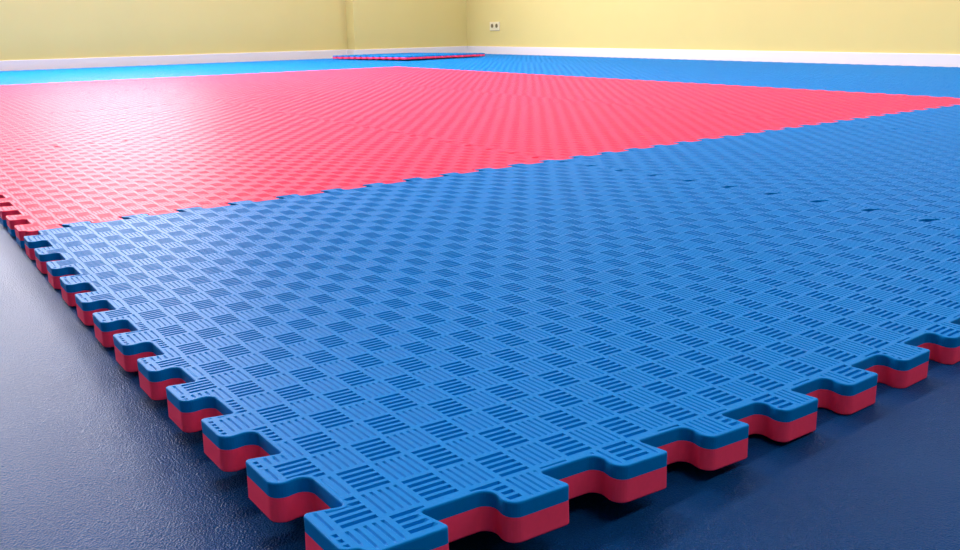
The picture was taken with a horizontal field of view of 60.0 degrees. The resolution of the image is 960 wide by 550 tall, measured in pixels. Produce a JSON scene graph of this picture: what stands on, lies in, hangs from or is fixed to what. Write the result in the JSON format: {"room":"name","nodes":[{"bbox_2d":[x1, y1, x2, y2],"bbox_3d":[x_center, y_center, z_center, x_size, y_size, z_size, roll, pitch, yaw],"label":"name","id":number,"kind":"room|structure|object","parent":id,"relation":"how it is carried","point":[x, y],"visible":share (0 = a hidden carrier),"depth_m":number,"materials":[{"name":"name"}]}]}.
{"room":"exercise studio","nodes":[
{"label":"exercise studio","id":0,"kind":"room"},
{"bbox_2d":[0,0,347,60],"bbox_3d":[-4.788,-2.716,5.422,11.042,2.833,0.300,-13,20,-34],"label":"wall","id":1,"kind":"structure","parent":0,"point":[29,29],"depth_m":7.03,"materials":[{"name":"yellow paint"}]},
{"bbox_2d":[0,49,346,70],"bbox_3d":[-5.202,-1.252,5.325,9.703,0.097,0.015,-13,20,-34],"label":"baseboard","id":2,"kind":"structure","parent":1,"relation":"attached to","point":[39,64],"depth_m":7.06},
{"bbox_2d":[345,0,466,49],"bbox_3d":[-0.728,-3.549,7.983,1.308,2.833,0.154,-13,20,-34],"label":"wall","id":3,"kind":"structure","parent":1,"relation":"attached to","point":[370,24],"depth_m":8.19,"materials":[{"name":"yellow paint"}]},
{"bbox_2d":[347,46,466,54],"bbox_3d":[-0.709,-2.235,8.366,1.323,0.097,0.169,-13,20,-34],"label":"baseboard","id":4,"kind":"object","parent":3,"relation":"attached to","point":[453,49],"visible":0.56,"depth_m":8.29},
{"bbox_2d":[0,223,959,549],"bbox_3d":[0.094,0.523,-0.536,11.282,0.100,16.753,-13,20,-34],"label":"floor","id":5,"kind":"structure","parent":0,"point":[89,460],"depth_m":0.57,"materials":[{"name":"blue plastic"}]},
{"bbox_2d":[0,70,63,76],"bbox_3d":[-3.494,-1.367,5.742,1.023,0.026,1.023,-13,20,-34],"label":"mat","id":6,"kind":"object","parent":5,"relation":"on","point":[21,72],"visible":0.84,"depth_m":5.84,"materials":[{"name":"blue plastic"}]},
{"bbox_2d":[0,74,98,84],"bbox_3d":[-2.904,-1.144,4.967,1.023,0.026,1.023,-13,20,-34],"label":"mat","id":7,"kind":"object","parent":5,"relation":"on","point":[61,78],"visible":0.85,"depth_m":5.03,"materials":[{"name":"blue plastic"}]},
{"bbox_2d":[0,80,149,96],"bbox_3d":[-2.313,-0.921,4.192,1.023,0.026,1.023,-13,20,-34],"label":"mat","id":8,"kind":"object","parent":5,"relation":"on","point":[82,86],"visible":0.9,"depth_m":4.22,"materials":[{"name":"red plastic"}]},
{"bbox_2d":[0,89,219,115],"bbox_3d":[-1.722,-0.698,3.416,1.023,0.026,1.023,-13,20,-34],"label":"mat","id":9,"kind":"object","parent":5,"relation":"on","point":[71,102],"visible":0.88,"depth_m":3.40,"materials":[{"name":"red plastic"}]},
{"bbox_2d":[46,65,206,73],"bbox_3d":[-2.688,-1.548,6.305,1.023,0.026,1.023,-13,20,-34],"label":"mat","id":10,"kind":"object","parent":5,"relation":"on","point":[148,67],"visible":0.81,"depth_m":6.25,"materials":[{"name":"blue plastic"}]},
{"bbox_2d":[0,101,330,150],"bbox_3d":[-1.131,-0.475,2.641,1.023,0.026,1.023,-13,20,-34],"label":"mat","id":11,"kind":"object","parent":5,"relation":"on","point":[51,129],"visible":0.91,"depth_m":2.56,"materials":[{"name":"red plastic"}]},
{"bbox_2d":[69,68,263,80],"bbox_3d":[-2.097,-1.325,5.529,1.023,0.026,1.023,-13,20,-34],"label":"mat","id":12,"kind":"object","parent":5,"relation":"on","point":[209,71],"visible":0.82,"depth_m":5.47,"materials":[{"name":"blue plastic"}]},
{"bbox_2d":[105,73,331,88],"bbox_3d":[-1.506,-1.103,4.754,1.023,0.026,1.023,-13,20,-34],"label":"mat","id":13,"kind":"object","parent":5,"relation":"on","point":[251,78],"visible":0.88,"depth_m":4.70,"materials":[{"name":"red plastic"}]},
{"bbox_2d":[175,60,326,67],"bbox_3d":[-1.881,-1.730,6.867,1.023,0.026,1.023,-13,20,-34],"label":"mat","id":14,"kind":"object","parent":5,"relation":"on","point":[279,62],"visible":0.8,"depth_m":6.83,"materials":[{"name":"blue plastic"}]},
{"bbox_2d":[0,122,545,247],"bbox_3d":[-0.541,-0.253,1.865,1.023,0.028,1.023,-13,20,-34],"label":"mat","id":15,"kind":"object","parent":5,"relation":"on","point":[45,188],"visible":0.92,"depth_m":1.71,"materials":[{"name":"red plastic"}]},
{"bbox_2d":[151,79,427,101],"bbox_3d":[-0.915,-0.879,3.979,1.023,0.026,1.023,-13,20,-34],"label":"mat","id":16,"kind":"object","parent":5,"relation":"on","point":[232,92],"visible":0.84,"depth_m":3.90,"materials":[{"name":"red plastic"}]},
{"bbox_2d":[214,63,393,72],"bbox_3d":[-1.290,-1.507,6.092,1.023,0.026,1.023,-13,20,-34],"label":"mat","id":17,"kind":"object","parent":5,"relation":"on","point":[324,66],"visible":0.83,"depth_m":6.04,"materials":[{"name":"blue plastic"}]},
{"bbox_2d":[291,58,434,62],"bbox_3d":[-1.074,-1.911,7.430,1.023,0.026,1.023,-13,20,-34],"label":"mat","id":18,"kind":"object","parent":5,"relation":"on","point":[331,60],"visible":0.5,"depth_m":7.26,"materials":[{"name":"blue plastic"}]},
{"bbox_2d":[272,67,475,78],"bbox_3d":[-0.699,-1.284,5.316,1.023,0.026,1.023,-13,20,-34],"label":"mat","id":19,"kind":"object","parent":5,"relation":"on","point":[382,71],"visible":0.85,"depth_m":5.26,"materials":[{"name":"red plastic"}]},
{"bbox_2d":[224,88,573,121],"bbox_3d":[-0.325,-0.656,3.203,1.023,0.026,1.023,-13,20,-34],"label":"mat","id":20,"kind":"object","parent":5,"relation":"on","point":[411,102],"visible":0.83,"depth_m":3.12,"materials":[{"name":"red plastic"}]},
{"bbox_2d":[340,59,502,66],"bbox_3d":[-0.483,-1.689,6.654,1.023,0.026,1.023,-13,20,-34],"label":"mat","id":21,"kind":"object","parent":5,"relation":"on","point":[419,62],"visible":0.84,"depth_m":6.60,"materials":[{"name":"blue plastic"}]},
{"bbox_2d":[338,71,585,87],"bbox_3d":[-0.109,-1.061,4.541,1.023,0.026,1.023,-13,20,-34],"label":"mat","id":22,"kind":"object","parent":5,"relation":"on","point":[453,79],"visible":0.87,"depth_m":4.47,"materials":[{"name":"red plastic"}]},
{"bbox_2d":[430,54,513,58],"bbox_3d":[-0.268,-2.093,7.992,1.023,0.026,1.023,-13,20,-34],"label":"mat","id":23,"kind":"object","parent":5,"relation":"on","point":[486,55],"visible":0.19,"depth_m":7.82,"materials":[{"name":"blue plastic"}]},
{"bbox_2d":[333,53,484,58],"bbox_3d":[-0.645,-1.994,7.569,1.023,0.038,1.023,14,22,40],"label":"mat","id":24,"kind":"object","parent":23,"relation":"on","point":[390,55],"visible":1,"depth_m":7.31,"materials":[{"name":"blue plastic"}]},
{"bbox_2d":[24,159,959,549],"bbox_3d":[0.050,-0.043,1.086,1.023,0.056,1.023,-13,20,-34],"label":"mat","id":25,"kind":"object","parent":5,"relation":"on","point":[417,363],"visible":1,"depth_m":0.77,"materials":[{"name":"blue plastic"}]},
{"bbox_2d":[401,61,589,70],"bbox_3d":[0.107,-1.466,5.879,1.023,0.026,1.023,-13,20,-34],"label":"mat","id":26,"kind":"object","parent":5,"relation":"on","point":[505,65],"visible":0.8,"depth_m":5.83,"materials":[{"name":"blue plastic"}]},
{"bbox_2d":[442,55,588,60],"bbox_3d":[0.323,-1.870,7.217,1.023,0.026,1.023,-13,20,-34],"label":"mat","id":27,"kind":"object","parent":5,"relation":"on","point":[515,57],"visible":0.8,"depth_m":7.19,"materials":[{"name":"blue plastic"}]},
{"bbox_2d":[343,101,818,159],"bbox_3d":[0.266,-0.434,2.428,1.023,0.026,1.023,-13,20,-34],"label":"mat","id":28,"kind":"object","parent":5,"relation":"on","point":[558,130],"visible":0.85,"depth_m":2.31,"materials":[{"name":"red plastic"}]},
{"bbox_2d":[439,77,741,100],"bbox_3d":[0.482,-0.838,3.765,1.023,0.026,1.023,-13,20,-34],"label":"mat","id":29,"kind":"object","parent":5,"relation":"on","point":[576,89],"visible":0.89,"depth_m":3.69,"materials":[{"name":"red plastic"}]},
{"bbox_2d":[483,65,707,76],"bbox_3d":[0.698,-1.243,5.103,1.023,0.026,1.023,-13,20,-34],"label":"mat","id":30,"kind":"object","parent":5,"relation":"on","point":[585,70],"visible":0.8,"depth_m":5.04,"materials":[{"name":"blue plastic"}]},
{"bbox_2d":[511,57,687,64],"bbox_3d":[0.914,-1.647,6.441,1.023,0.026,1.023,-13,20,-34],"label":"mat","id":31,"kind":"object","parent":5,"relation":"on","point":[591,60],"visible":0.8,"depth_m":6.40,"materials":[{"name":"blue plastic"}]},
{"bbox_2d":[601,60,799,68],"bbox_3d":[1.505,-1.424,5.666,1.023,0.026,1.023,-13,20,-34],"label":"mat","id":32,"kind":"object","parent":5,"relation":"on","point":[696,64],"visible":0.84,"depth_m":5.61,"materials":[{"name":"blue plastic"}]},
{"bbox_2d":[596,69,866,85],"bbox_3d":[1.289,-1.020,4.328,1.023,0.026,1.023,-13,20,-34],"label":"mat","id":33,"kind":"object","parent":5,"relation":"on","point":[710,76],"visible":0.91,"depth_m":4.26,"materials":[{"name":"blue plastic"}]},
{"bbox_2d":[564,122,959,226],"bbox_3d":[0.857,-0.215,1.651,1.023,0.035,1.023,-13,20,-34],"label":"mat","id":34,"kind":"object","parent":5,"relation":"on","point":[893,171],"visible":0.89,"depth_m":1.62,"materials":[{"name":"blue plastic"}]},
{"bbox_2d":[586,86,959,122],"bbox_3d":[1.073,-0.615,2.990,1.023,0.026,1.023,-13,20,-34],"label":"mat","id":35,"kind":"object","parent":5,"relation":"on","point":[819,106],"visible":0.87,"depth_m":2.91,"materials":[{"name":"red plastic"}]},
{"bbox_2d":[718,63,959,75],"bbox_3d":[2.095,-1.201,4.890,1.023,0.026,1.023,-13,20,-34],"label":"mat","id":36,"kind":"object","parent":5,"relation":"on","point":[821,68],"visible":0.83,"depth_m":4.83,"materials":[{"name":"blue plastic"}]},
{"bbox_2d":[754,75,959,97],"bbox_3d":[1.879,-0.797,3.553,1.023,0.026,1.023,-13,20,-34],"label":"mat","id":37,"kind":"object","parent":5,"relation":"on","point":[912,86],"visible":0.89,"depth_m":3.58,"materials":[{"name":"blue plastic"}]},
{"bbox_2d":[833,104,959,133],"bbox_3d":[1.664,-0.392,2.215,1.023,0.026,1.023,-13,20,-34],"label":"mat","id":38,"kind":"object","parent":5,"relation":"on","point":[945,119],"visible":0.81,"depth_m":2.33,"materials":[{"name":"blue plastic"}]},
{"bbox_2d":[876,68,959,78],"bbox_3d":[2.686,-0.978,4.115,1.023,0.026,1.023,-13,20,-34],"label":"mat","id":39,"kind":"object","parent":5,"relation":"on","point":[942,73],"visible":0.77,"depth_m":4.24,"materials":[{"name":"blue plastic"}]},
{"bbox_2d":[466,0,959,53],"bbox_3d":[4.574,-1.895,2.181,0.120,2.833,16.753,-13,20,-34],"label":"wall","id":40,"kind":"structure","parent":0,"point":[866,26],"depth_m":6.10,"materials":[{"name":"yellow paint"}]},
{"bbox_2d":[490,22,499,30],"bbox_3d":[0.145,-2.462,8.233,0.012,0.084,0.158,-13,20,-34],"label":"wall socket","id":41,"kind":"object","parent":40,"relation":"attached to","point":[494,26],"visible":1,"depth_m":8.22,"materials":[{"name":"beige plastic"}]},
{"bbox_2d":[467,46,959,66],"bbox_3d":[4.639,-0.535,2.407,0.015,0.097,16.149,-13,20,-34],"label":"baseboard","id":42,"kind":"structure","parent":40,"relation":"attached to","point":[904,59],"depth_m":5.96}
]}

